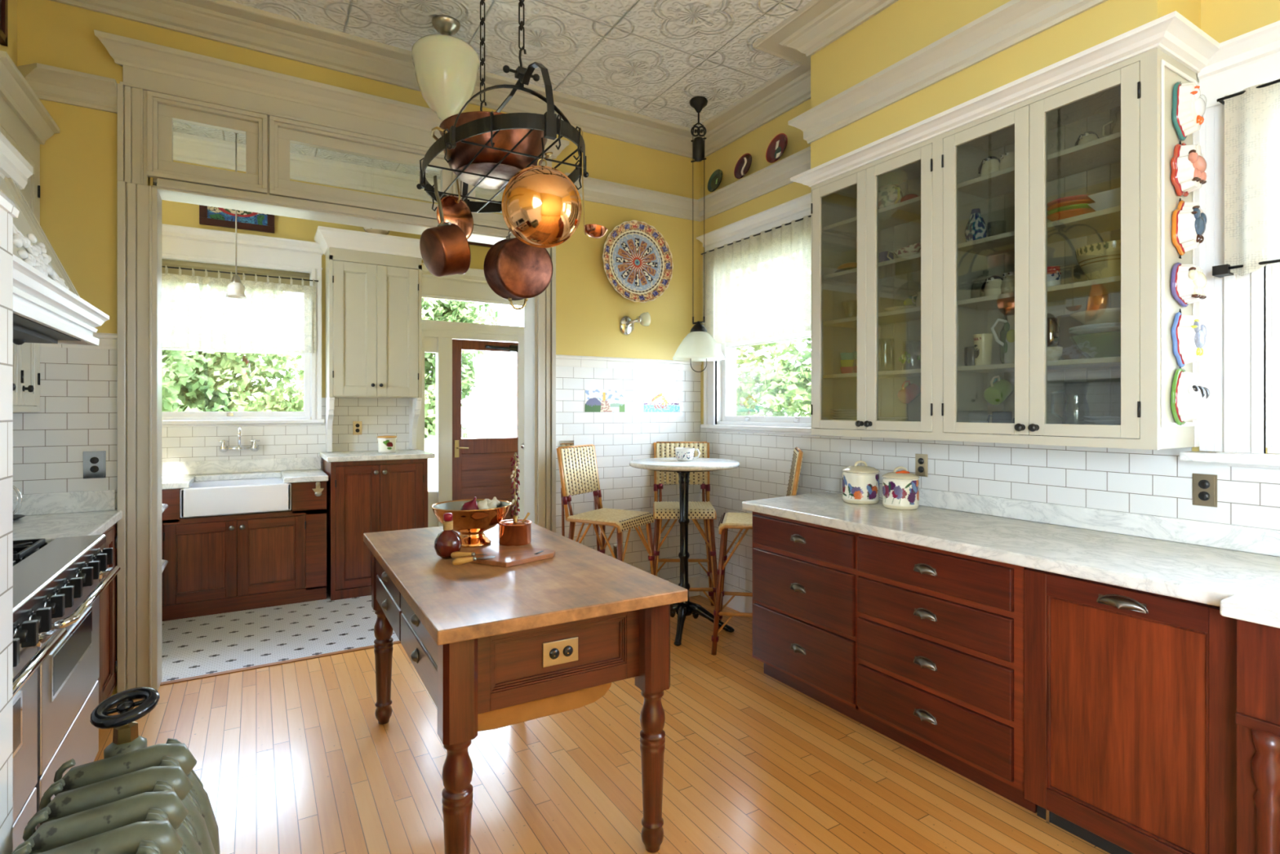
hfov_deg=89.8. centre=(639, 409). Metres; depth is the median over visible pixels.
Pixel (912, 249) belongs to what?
gravy boat
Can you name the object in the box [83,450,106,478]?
electrical outlet
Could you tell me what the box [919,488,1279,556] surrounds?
backsplash
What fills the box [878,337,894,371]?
glass pitcher
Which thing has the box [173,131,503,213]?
transom window
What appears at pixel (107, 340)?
trim
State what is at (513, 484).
stick
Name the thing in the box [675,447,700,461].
teacup
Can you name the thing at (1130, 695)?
dishwasher
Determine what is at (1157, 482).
wall
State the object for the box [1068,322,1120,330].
serving plate
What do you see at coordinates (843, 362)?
cup
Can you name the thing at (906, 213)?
shelf
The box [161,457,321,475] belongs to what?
backsplash
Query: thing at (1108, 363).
shelf
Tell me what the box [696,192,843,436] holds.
window
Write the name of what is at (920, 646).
base cabinet
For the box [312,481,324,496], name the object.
bottle opener
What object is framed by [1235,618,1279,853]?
base cabinet
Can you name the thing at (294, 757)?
floor
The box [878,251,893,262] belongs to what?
mug
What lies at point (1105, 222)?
shelf
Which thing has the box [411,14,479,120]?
ceiling light
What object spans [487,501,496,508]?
garlic bulb
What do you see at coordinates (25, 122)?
upper cabinet
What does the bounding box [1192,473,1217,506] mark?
outlet
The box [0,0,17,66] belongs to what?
wall
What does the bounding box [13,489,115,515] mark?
backsplash
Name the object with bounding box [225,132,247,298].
pendant light
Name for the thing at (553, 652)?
socket
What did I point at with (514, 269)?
stock pot
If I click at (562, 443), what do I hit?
light switch
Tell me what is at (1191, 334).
plate
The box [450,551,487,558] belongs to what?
cheese knife
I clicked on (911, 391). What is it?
mug
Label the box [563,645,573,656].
socket
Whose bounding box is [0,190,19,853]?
wall partition
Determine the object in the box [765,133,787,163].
plate
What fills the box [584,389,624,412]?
tile
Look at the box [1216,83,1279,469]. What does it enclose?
window
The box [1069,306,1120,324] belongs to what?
bowl
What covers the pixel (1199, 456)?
window sill
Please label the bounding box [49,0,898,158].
trim
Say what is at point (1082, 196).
bowl
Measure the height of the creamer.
0.084 m
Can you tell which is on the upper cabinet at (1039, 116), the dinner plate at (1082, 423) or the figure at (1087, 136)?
the figure at (1087, 136)
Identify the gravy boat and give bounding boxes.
[886,242,920,259]
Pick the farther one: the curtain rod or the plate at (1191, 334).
the curtain rod
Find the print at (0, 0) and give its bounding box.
[0,0,1,29]
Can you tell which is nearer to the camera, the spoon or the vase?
the spoon
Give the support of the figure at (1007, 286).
on the upper cabinet at (1039, 116)
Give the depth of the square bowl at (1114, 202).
2.37 m
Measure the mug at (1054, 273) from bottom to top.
0.085 m
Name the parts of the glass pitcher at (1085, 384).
handle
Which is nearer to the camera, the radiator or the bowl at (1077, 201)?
the radiator
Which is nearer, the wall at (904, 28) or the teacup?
the wall at (904, 28)
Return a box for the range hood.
[0,131,109,345]
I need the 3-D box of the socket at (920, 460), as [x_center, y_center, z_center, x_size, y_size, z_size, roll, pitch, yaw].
[1.438,0.262,3.291,0.003,0.033,0.033,0,0,-31]
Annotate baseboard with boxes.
[667,574,700,596]
[699,575,752,613]
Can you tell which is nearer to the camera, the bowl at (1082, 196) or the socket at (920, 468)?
the bowl at (1082, 196)
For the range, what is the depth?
1.92 m
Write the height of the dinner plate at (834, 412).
0.018 m
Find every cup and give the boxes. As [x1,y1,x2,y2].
[840,352,853,359]
[840,360,854,367]
[840,366,853,373]
[852,351,857,359]
[852,365,857,373]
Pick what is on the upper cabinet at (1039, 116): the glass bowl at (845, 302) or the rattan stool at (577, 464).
the glass bowl at (845, 302)
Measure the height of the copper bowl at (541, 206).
0.352 m
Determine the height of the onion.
0.092 m
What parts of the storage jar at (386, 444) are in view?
lid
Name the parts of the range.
knob, panel, oven door, knob, handle, knob, knob, control panel, knob, panel, oven door, knob, handle, knob, knob, knob, knob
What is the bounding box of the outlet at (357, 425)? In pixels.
[352,421,361,435]
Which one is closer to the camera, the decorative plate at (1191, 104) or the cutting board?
the decorative plate at (1191, 104)
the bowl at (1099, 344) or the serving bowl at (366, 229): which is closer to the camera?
the bowl at (1099, 344)
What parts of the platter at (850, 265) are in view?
dark dish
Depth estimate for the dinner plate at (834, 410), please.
3.37 m
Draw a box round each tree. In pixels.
[161,349,204,411]
[166,350,303,411]
[285,297,501,438]
[760,337,811,417]
[760,339,811,416]
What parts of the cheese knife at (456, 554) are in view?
handle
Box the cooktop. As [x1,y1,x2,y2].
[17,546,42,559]
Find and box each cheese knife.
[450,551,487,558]
[452,555,495,565]
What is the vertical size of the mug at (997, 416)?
0.102 m
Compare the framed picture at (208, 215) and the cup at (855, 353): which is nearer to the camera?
the cup at (855, 353)
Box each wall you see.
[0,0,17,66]
[13,0,700,696]
[161,160,519,481]
[700,0,1279,592]
[810,0,1200,168]
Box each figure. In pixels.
[977,155,999,176]
[981,275,1003,296]
[999,151,1014,170]
[1000,270,1014,293]
[1074,130,1098,146]
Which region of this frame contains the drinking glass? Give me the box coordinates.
[986,220,1006,236]
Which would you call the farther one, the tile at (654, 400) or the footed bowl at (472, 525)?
the tile at (654, 400)
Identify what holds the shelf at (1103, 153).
attached to the upper cabinet at (1039, 116)
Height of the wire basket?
0.164 m
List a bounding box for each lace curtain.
[161,265,318,352]
[700,214,811,343]
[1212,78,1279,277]
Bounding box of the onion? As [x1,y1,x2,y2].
[460,497,479,510]
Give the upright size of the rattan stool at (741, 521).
1.188 m
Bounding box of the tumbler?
[973,333,992,365]
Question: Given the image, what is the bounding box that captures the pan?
[431,111,552,189]
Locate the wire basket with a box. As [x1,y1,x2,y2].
[13,485,25,519]
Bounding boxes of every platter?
[834,262,857,272]
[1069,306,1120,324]
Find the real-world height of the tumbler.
0.135 m
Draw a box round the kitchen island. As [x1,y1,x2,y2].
[363,522,687,853]
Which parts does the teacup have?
handle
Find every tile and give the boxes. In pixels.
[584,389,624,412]
[644,390,679,411]
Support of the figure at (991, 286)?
on the upper cabinet at (1039, 116)
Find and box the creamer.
[911,291,920,306]
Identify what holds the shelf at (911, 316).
attached to the upper cabinet at (1039, 116)
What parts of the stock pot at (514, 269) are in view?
handle, handle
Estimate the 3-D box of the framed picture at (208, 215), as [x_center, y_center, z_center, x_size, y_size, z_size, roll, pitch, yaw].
[-3.135,-1.598,5.012,0.497,0.368,0.027,0,0,-31]
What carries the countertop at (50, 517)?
on the base cabinet at (107, 679)
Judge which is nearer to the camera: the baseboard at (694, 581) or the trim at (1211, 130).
the trim at (1211, 130)
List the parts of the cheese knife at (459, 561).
handle, blade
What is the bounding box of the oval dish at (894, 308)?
[883,305,915,311]
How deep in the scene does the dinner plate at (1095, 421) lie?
2.36 m
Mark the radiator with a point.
(139, 798)
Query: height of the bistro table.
1.086 m
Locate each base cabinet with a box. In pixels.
[97,522,117,704]
[161,480,326,621]
[752,511,1036,813]
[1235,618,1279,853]
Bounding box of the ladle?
[577,127,608,238]
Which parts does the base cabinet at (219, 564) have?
door, panel, knob, knob, door, panel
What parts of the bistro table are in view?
leg, leg, under plate, leg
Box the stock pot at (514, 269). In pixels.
[483,230,552,310]
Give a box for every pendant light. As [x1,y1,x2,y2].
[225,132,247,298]
[672,96,724,372]
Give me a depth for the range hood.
2.10 m
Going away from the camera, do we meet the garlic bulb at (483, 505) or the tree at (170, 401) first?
the garlic bulb at (483, 505)
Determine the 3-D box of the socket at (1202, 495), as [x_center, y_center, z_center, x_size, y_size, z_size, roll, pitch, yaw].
[2.027,0.309,2.308,0.003,0.033,0.033,0,0,-31]
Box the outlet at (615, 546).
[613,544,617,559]
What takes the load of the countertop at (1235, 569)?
on the base cabinet at (920, 646)
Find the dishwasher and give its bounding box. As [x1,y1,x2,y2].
[1023,568,1236,853]
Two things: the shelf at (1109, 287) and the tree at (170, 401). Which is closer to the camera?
the shelf at (1109, 287)
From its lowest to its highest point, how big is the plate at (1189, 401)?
0.206 m
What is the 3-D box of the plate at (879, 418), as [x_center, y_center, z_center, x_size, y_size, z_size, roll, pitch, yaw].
[1.288,0.045,3.300,0.170,0.018,0.170,0,0,-31]
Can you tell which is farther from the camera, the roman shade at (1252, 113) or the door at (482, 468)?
the door at (482, 468)
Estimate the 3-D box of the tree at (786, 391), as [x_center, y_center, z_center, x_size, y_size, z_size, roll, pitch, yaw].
[2.816,-0.595,8.103,2.663,4.902,3.932,0,0,-25]
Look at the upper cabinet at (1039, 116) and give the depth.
2.68 m
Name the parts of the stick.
stem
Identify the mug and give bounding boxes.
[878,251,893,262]
[897,380,920,404]
[964,346,974,365]
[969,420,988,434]
[983,375,1013,404]
[986,411,1012,435]
[1047,266,1061,286]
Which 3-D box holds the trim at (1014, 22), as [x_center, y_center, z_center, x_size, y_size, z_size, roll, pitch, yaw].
[-0.417,-1.516,2.644,3.880,0.132,3.055,0,0,-31]
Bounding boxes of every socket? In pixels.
[549,648,559,659]
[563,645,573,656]
[917,457,924,464]
[917,466,924,472]
[1198,480,1209,488]
[1198,491,1209,500]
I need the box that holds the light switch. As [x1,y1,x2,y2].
[560,440,573,446]
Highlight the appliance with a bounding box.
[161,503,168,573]
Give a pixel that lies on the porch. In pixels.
(479, 363)
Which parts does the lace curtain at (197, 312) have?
rod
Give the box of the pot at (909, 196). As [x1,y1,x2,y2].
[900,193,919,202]
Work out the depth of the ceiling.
3.53 m
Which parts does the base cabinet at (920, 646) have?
handle, handle, handle, drawer, drawer, drawer, handle, handle, handle, handle, drawer, drawer, drawer, drawer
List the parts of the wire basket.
dish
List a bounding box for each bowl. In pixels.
[363,226,390,235]
[431,498,511,547]
[501,137,582,248]
[841,300,857,317]
[841,301,857,317]
[1047,194,1091,207]
[1047,199,1095,211]
[1047,203,1092,215]
[1047,208,1096,221]
[1047,346,1062,360]
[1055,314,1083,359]
[1068,331,1120,358]
[1075,240,1120,279]
[1087,195,1120,211]
[1088,186,1120,202]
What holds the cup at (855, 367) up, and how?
on the upper cabinet at (1039, 116)
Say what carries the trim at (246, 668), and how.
on the floor
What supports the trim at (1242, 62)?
attached to the wall at (1157, 482)
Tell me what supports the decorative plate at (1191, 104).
attached to the upper cabinet at (1039, 116)
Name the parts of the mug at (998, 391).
handle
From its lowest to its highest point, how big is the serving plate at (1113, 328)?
0.018 m
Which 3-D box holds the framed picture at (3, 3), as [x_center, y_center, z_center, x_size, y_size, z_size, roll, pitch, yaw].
[-2.588,-1.772,2.518,0.022,0.410,0.580,0,0,-31]
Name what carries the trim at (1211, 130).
attached to the wall at (1157, 482)
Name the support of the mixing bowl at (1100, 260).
on the upper cabinet at (1039, 116)
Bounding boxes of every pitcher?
[878,184,902,208]
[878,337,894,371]
[990,309,1014,363]
[1050,382,1090,423]
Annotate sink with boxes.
[179,477,291,518]
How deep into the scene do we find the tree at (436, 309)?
11.21 m
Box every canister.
[841,460,879,504]
[881,466,919,510]
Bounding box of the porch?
[424,356,516,491]
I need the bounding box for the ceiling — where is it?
[173,0,811,191]
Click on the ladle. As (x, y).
(593, 230)
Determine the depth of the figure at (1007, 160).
2.69 m
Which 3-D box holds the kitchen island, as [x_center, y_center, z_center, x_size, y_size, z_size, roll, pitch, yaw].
[-0.562,0.993,2.501,0.802,0.850,1.533,0,0,-31]
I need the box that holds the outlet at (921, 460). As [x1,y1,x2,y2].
[915,453,928,476]
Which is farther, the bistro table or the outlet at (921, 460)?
the bistro table
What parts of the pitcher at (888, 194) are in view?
handle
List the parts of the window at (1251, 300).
sill, sash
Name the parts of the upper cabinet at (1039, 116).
door, knob, knob, pane, door, pane, door, crown, knob, knob, door, panel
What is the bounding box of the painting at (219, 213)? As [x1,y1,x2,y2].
[207,205,266,225]
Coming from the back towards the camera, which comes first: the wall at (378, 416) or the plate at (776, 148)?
the wall at (378, 416)
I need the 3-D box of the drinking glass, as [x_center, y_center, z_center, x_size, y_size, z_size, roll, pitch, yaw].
[1.558,-0.775,2.809,0.076,0.084,0.076,0,0,-31]
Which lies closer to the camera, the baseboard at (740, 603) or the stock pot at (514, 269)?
the stock pot at (514, 269)
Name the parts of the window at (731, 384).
sash, pane, sill, sash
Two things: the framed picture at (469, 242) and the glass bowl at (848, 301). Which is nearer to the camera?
the glass bowl at (848, 301)
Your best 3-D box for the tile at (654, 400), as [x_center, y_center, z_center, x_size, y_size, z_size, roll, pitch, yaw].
[0.164,-0.065,4.761,0.315,0.156,0.002,0,0,-31]
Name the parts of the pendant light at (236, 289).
rod, lamp shade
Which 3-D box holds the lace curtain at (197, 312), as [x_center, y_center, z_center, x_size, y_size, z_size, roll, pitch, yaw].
[-3.155,-0.770,4.974,1.195,0.606,0.043,0,0,-31]
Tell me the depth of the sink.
4.50 m
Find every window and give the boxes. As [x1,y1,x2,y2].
[161,223,324,426]
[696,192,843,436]
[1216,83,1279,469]
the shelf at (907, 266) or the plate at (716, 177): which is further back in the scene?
the plate at (716, 177)
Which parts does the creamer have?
handle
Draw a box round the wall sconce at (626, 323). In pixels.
[619,311,650,335]
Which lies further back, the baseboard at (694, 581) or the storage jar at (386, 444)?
the storage jar at (386, 444)
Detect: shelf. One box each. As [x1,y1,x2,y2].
[822,195,920,237]
[822,253,920,284]
[822,306,920,328]
[822,368,920,379]
[957,131,1120,199]
[957,205,1120,256]
[957,275,1120,310]
[957,355,1120,373]
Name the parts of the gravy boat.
handle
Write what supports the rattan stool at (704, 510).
on the floor
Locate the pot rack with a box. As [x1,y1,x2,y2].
[416,0,588,213]
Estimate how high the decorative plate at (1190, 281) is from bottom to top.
0.184 m
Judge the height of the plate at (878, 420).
0.018 m
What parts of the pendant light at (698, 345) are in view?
cord, rod, lamp shade, cord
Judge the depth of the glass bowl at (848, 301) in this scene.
3.49 m
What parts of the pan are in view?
handle, handle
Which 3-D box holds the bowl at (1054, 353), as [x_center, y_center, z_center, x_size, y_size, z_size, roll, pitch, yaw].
[1.641,-0.222,2.573,0.088,0.058,0.088,0,0,-31]
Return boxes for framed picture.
[0,0,8,46]
[199,204,274,233]
[468,241,493,247]
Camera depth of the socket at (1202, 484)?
2.31 m
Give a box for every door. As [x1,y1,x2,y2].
[452,338,518,520]
[517,333,524,519]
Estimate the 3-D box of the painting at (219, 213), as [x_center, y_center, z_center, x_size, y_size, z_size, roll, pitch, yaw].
[-3.137,-1.598,5.014,0.397,0.268,0.001,0,0,-31]
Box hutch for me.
[314,226,435,600]
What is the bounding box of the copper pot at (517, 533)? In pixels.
[497,519,532,546]
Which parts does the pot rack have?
cross rod, cross rod, long rod, chain, long rod, long rod, chain, cross rod, long rod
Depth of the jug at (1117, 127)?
2.40 m
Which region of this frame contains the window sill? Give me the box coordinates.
[1179,451,1279,466]
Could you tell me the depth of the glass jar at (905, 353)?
3.21 m
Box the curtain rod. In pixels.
[161,258,310,285]
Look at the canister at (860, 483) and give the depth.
3.32 m
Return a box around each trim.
[17,0,1107,222]
[40,332,702,371]
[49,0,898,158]
[93,29,569,693]
[160,640,400,685]
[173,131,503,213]
[416,262,524,527]
[1197,20,1279,108]
[1199,103,1223,452]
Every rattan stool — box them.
[555,444,656,575]
[653,441,717,606]
[711,446,803,655]
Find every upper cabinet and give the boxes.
[0,50,59,412]
[790,10,1219,449]
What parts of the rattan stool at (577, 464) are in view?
leg, frame, backrest, leg, seat rail, seat, leg, leg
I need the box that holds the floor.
[93,591,1110,853]
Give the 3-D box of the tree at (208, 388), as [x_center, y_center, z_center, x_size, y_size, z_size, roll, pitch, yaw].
[-7.144,-0.566,11.588,3.282,4.844,2.300,0,0,-31]
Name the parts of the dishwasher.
handle, panel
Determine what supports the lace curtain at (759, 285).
hanging from the window at (731, 384)
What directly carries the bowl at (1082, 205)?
on the bowl at (1065, 214)
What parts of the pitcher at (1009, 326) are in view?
handle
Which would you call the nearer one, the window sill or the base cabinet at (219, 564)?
the window sill
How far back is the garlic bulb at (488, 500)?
2.76 m
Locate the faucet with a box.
[217,426,259,452]
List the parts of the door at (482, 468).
handle, panel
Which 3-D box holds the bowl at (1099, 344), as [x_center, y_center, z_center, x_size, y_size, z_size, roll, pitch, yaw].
[1.784,-0.238,2.443,0.256,0.092,0.256,0,0,-31]
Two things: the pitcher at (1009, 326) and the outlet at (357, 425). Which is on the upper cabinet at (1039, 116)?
the pitcher at (1009, 326)
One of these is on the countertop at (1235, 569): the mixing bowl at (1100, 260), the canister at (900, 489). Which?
the canister at (900, 489)
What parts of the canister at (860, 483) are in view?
lid, lid handle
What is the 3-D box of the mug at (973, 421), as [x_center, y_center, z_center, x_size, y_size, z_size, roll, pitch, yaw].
[1.496,0.079,2.845,0.072,0.062,0.090,0,0,1]
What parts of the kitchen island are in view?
leg, knob, knob, drawer, drawer, knob, knob, drawer, drawer, leg, leg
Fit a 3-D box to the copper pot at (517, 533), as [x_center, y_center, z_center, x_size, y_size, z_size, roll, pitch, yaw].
[-0.534,0.522,2.746,0.144,0.090,0.144,0,0,-31]
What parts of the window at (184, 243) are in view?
sash, sash, sill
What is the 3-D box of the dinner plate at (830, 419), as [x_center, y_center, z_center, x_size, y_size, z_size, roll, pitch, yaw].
[1.131,0.059,3.445,0.220,0.018,0.220,0,0,-31]
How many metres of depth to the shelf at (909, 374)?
3.33 m
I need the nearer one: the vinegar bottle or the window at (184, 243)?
the vinegar bottle
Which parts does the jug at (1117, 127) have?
handle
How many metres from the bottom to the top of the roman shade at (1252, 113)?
0.630 m
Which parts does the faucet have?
spout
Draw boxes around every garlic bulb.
[477,500,488,509]
[487,498,496,504]
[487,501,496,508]
[491,496,500,507]
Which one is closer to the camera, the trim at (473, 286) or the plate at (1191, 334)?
the plate at (1191, 334)
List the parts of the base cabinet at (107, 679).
door, panel, frame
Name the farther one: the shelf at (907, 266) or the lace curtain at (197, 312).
the lace curtain at (197, 312)
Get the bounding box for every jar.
[377,435,396,453]
[898,340,920,369]
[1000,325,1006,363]
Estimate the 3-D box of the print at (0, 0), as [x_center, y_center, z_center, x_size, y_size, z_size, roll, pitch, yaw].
[-2.593,-1.772,2.515,0.010,0.340,0.510,0,0,-31]
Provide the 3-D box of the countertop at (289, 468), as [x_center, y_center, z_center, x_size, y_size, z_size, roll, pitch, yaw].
[-3.191,0.459,4.629,1.658,0.141,0.621,0,0,-31]
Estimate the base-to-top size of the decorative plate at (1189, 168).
0.198 m
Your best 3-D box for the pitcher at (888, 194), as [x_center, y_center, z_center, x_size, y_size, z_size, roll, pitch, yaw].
[1.264,-1.063,3.262,0.134,0.130,0.134,0,0,36]
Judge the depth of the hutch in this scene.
5.13 m
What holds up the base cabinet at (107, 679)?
on the floor
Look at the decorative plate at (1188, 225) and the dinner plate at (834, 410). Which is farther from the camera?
the dinner plate at (834, 410)
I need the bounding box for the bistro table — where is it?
[629,457,739,645]
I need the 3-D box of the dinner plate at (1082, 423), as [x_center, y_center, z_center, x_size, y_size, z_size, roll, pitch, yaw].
[1.780,0.059,2.400,0.210,0.018,0.210,0,0,-31]
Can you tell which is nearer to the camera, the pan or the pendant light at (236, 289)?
the pan
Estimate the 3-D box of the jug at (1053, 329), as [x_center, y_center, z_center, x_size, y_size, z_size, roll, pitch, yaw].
[1.641,-0.310,2.573,0.066,0.115,0.066,0,0,-31]
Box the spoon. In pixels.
[521,511,529,521]
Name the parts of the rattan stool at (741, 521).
leg, leg, seat, seat rail, backrest, frame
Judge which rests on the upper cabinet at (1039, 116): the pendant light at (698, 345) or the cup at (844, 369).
the cup at (844, 369)
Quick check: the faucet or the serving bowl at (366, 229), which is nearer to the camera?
the faucet
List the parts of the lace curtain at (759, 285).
rod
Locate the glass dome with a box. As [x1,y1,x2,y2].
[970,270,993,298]
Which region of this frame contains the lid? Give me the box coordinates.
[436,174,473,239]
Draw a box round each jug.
[1047,317,1059,346]
[1102,110,1120,136]
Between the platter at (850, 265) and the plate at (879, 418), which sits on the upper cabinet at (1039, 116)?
the platter at (850, 265)
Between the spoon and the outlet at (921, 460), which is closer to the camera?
the spoon
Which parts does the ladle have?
handle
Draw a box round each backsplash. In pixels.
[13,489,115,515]
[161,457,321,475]
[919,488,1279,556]
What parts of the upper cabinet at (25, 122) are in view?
door, frame, panel, knob, door, crown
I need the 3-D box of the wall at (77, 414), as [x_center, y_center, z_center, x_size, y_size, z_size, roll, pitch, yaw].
[-1.329,-0.307,3.973,4.200,3.450,0.178,0,0,-31]
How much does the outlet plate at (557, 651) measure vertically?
0.072 m
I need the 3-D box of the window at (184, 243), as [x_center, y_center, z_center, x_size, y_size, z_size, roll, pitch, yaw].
[-3.219,-0.621,5.043,1.376,1.498,0.240,0,0,-31]
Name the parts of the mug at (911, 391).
handle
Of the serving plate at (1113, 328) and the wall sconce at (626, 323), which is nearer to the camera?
the serving plate at (1113, 328)
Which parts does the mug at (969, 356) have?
handle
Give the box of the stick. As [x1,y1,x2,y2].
[510,452,519,521]
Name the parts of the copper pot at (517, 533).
lid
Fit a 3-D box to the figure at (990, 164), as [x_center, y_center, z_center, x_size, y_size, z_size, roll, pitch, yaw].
[1.512,-1.044,2.770,0.081,0.094,0.080,0,0,-31]
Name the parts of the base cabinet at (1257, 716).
moulding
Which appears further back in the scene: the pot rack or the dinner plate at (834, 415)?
the dinner plate at (834, 415)
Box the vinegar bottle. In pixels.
[434,512,462,559]
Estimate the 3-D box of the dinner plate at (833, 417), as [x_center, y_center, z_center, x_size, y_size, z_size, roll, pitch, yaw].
[1.131,0.045,3.445,0.220,0.018,0.220,0,0,-31]
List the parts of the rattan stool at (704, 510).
leg, leg, backrest, frame, seat, seat rail, leg, leg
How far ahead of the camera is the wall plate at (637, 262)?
4.62 m
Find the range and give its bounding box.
[13,534,120,851]
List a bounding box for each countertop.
[13,489,122,546]
[161,457,328,489]
[742,488,1279,628]
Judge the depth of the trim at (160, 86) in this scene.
3.32 m
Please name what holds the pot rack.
hanging from the ceiling
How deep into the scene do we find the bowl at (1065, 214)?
2.48 m
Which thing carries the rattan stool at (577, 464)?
on the floor
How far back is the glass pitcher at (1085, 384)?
2.60 m
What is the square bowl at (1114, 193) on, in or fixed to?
on the square bowl at (1114, 202)
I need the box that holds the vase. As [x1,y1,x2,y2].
[964,208,986,241]
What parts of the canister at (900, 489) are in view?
lid handle, lid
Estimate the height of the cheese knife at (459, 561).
0.028 m
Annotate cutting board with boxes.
[465,545,555,567]
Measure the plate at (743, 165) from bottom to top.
0.173 m
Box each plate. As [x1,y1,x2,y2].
[542,636,577,667]
[602,220,673,302]
[707,168,722,191]
[733,153,751,178]
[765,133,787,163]
[829,408,857,411]
[829,411,857,414]
[830,413,857,417]
[830,416,857,419]
[830,418,857,420]
[878,417,908,419]
[878,419,908,421]
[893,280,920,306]
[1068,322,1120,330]
[1068,325,1120,334]
[1082,419,1120,423]
[1082,422,1120,425]
[1083,415,1120,420]
[1170,140,1207,196]
[1170,254,1206,306]
[1170,367,1209,425]
[1171,81,1206,140]
[1171,197,1206,255]
[1171,308,1206,367]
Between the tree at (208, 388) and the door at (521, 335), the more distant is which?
the tree at (208, 388)
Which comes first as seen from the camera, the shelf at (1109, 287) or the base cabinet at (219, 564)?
the shelf at (1109, 287)
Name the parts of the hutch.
door, panel, door, panel, crown, frame, frame, door, panel, door, panel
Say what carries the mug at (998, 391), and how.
hanging from the upper cabinet at (1039, 116)
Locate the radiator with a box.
[11,686,219,853]
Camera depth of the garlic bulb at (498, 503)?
2.83 m
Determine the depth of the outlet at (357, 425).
5.46 m
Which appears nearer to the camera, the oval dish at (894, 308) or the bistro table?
the oval dish at (894, 308)
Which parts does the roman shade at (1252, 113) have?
rod, rod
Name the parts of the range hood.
crown, moulding, moulding, moulding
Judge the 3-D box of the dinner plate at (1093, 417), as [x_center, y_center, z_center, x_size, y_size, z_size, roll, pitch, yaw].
[1.780,0.032,2.400,0.210,0.018,0.210,0,0,-31]
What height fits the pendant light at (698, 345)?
1.784 m
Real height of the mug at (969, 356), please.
0.087 m
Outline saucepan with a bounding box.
[419,175,471,276]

